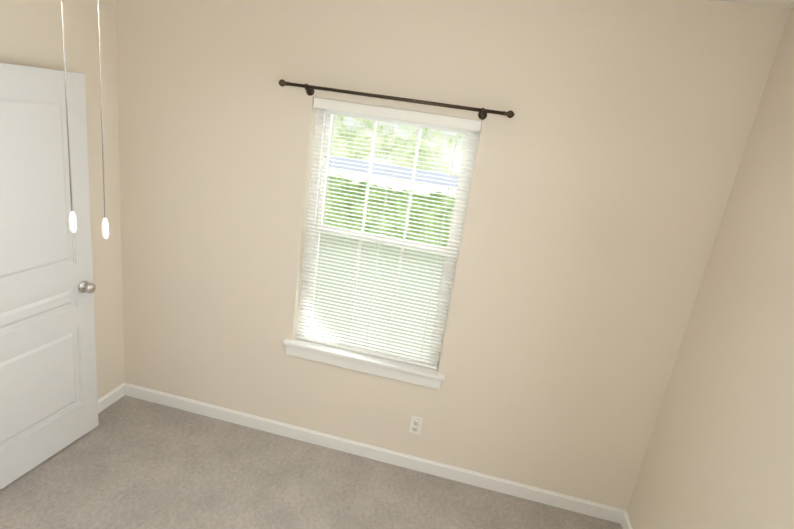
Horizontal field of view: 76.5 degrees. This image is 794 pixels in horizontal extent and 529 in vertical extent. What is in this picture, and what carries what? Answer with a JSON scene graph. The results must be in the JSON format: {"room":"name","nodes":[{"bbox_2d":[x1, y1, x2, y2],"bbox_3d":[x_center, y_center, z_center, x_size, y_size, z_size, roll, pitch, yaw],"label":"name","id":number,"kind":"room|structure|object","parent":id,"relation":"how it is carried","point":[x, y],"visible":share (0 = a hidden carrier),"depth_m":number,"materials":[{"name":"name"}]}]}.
{"room":"empty bedroom","nodes":[
{"label":"empty bedroom","id":0,"kind":"room"},
{"bbox_2d":[0,0,123,398],"bbox_3d":[-2.054,-0.031,1.611,0.140,2.700,5.130,11,17,9],"label":"wall","id":1,"kind":"structure","parent":0,"point":[31,35],"depth_m":2.76,"materials":[{"name":"paint"}]},
{"bbox_2d":[0,63,98,489],"bbox_3d":[-1.780,0.114,2.408,0.160,2.022,0.791,11,17,9],"label":"door","id":2,"kind":"structure","parent":1,"relation":"in","point":[48,393],"depth_m":2.50,"materials":[{"name":"paint"}]},
{"bbox_2d":[98,382,125,412],"bbox_3d":[-1.953,0.977,2.892,0.014,0.086,1.060,11,17,9],"label":"baseboard","id":3,"kind":"structure","parent":1,"relation":"attached to","point":[111,397],"depth_m":3.28,"materials":[{"name":"paint"}]},
{"bbox_2d":[0,395,621,528],"bbox_3d":[-0.627,1.750,1.299,3.390,0.120,4.230,11,17,9],"label":"floor","id":4,"kind":"structure","parent":0,"point":[128,462],"depth_m":2.80,"materials":[{"name":"carpet"}]},
{"bbox_2d":[116,0,789,509],"bbox_3d":[-0.013,-0.107,2.831,3.390,2.700,0.140,11,17,9],"label":"wall","id":5,"kind":"structure","parent":0,"point":[608,156],"depth_m":2.67,"materials":[{"name":"paint"}]},
{"bbox_2d":[283,337,444,389],"bbox_3d":[-0.201,0.582,3.004,0.985,0.093,0.110,11,17,9],"label":"window sill","id":6,"kind":"structure","parent":5,"relation":"attached to","point":[373,364],"depth_m":2.97,"materials":[{"name":"paint"}]},
{"bbox_2d":[126,383,622,522],"bbox_3d":[-0.287,1.138,3.143,3.220,0.086,0.014,11,17,9],"label":"baseboard","id":7,"kind":"structure","parent":5,"relation":"attached to","point":[563,501],"depth_m":3.10,"materials":[{"name":"paint"}]},
{"bbox_2d":[298,98,482,367],"bbox_3d":[-0.085,-0.143,2.865,0.895,1.430,0.057,11,17,9],"label":"window","id":8,"kind":"structure","parent":5,"relation":"in","point":[401,122],"depth_m":2.81,"materials":[{"name":"white plastic"}]},
{"bbox_2d":[296,97,481,368],"bbox_3d":[-0.097,-0.138,2.800,0.889,1.402,0.044,11,17,9],"label":"window blind","id":9,"kind":"object","parent":8,"relation":"attached to","point":[407,115],"visible":0.9,"depth_m":2.83,"materials":[{"name":"white plastic"}]},
{"bbox_2d":[279,79,513,119],"bbox_3d":[-0.022,-0.820,2.525,1.209,0.060,0.080,11,17,9],"label":"curtain rod","id":10,"kind":"object","parent":5,"relation":"attached to","point":[482,113],"visible":1,"depth_m":2.49,"materials":[{"name":"brown metal"}]},
{"bbox_2d":[409,416,422,434],"bbox_3d":[0.112,0.963,3.013,0.070,0.115,0.007,11,17,9],"label":"wall outlet","id":11,"kind":"object","parent":5,"relation":"attached to","point":[415,425],"visible":1,"depth_m":3.01,"materials":[{"name":"white plastic"}]},
{"bbox_2d":[627,7,793,528],"bbox_3d":[1.137,0.715,0.634,0.140,2.700,3.950,11,17,9],"label":"wall","id":12,"kind":"structure","parent":0,"point":[719,453],"depth_m":2.05,"materials":[{"name":"paint"}]},
{"bbox_2d":[618,510,631,528],"bbox_3d":[0.886,1.941,1.018,0.014,0.086,3.950,11,17,9],"label":"baseboard","id":13,"kind":"structure","parent":12,"relation":"attached to","point":[625,522],"depth_m":2.84,"materials":[{"name":"paint"}]},
{"bbox_2d":[705,0,793,8],"bbox_3d":[-0.315,-0.940,0.509,3.530,0.120,4.230,11,17,9],"label":"ceiling","id":14,"kind":"structure","parent":0,"point":[782,3],"depth_m":2.11,"materials":[{"name":"paint"}]},
{"bbox_2d":[61,0,108,238],"bbox_3d":[-0.452,-0.474,0.703,1.078,0.910,1.034,11,17,9],"label":"pull cords","id":15,"kind":"object","parent":14,"relation":"hanging from","point":[73,226],"visible":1,"depth_m":0.79,"materials":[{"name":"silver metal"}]},
{"label":"outside","id":16,"kind":"structure","parent":0,"visible":0},
{"bbox_2d":[311,115,465,353],"bbox_3d":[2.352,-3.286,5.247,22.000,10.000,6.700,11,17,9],"label":"window glass","id":17,"kind":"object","parent":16,"point":[400,138],"depth_m":9.59,"materials":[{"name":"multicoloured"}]}
]}

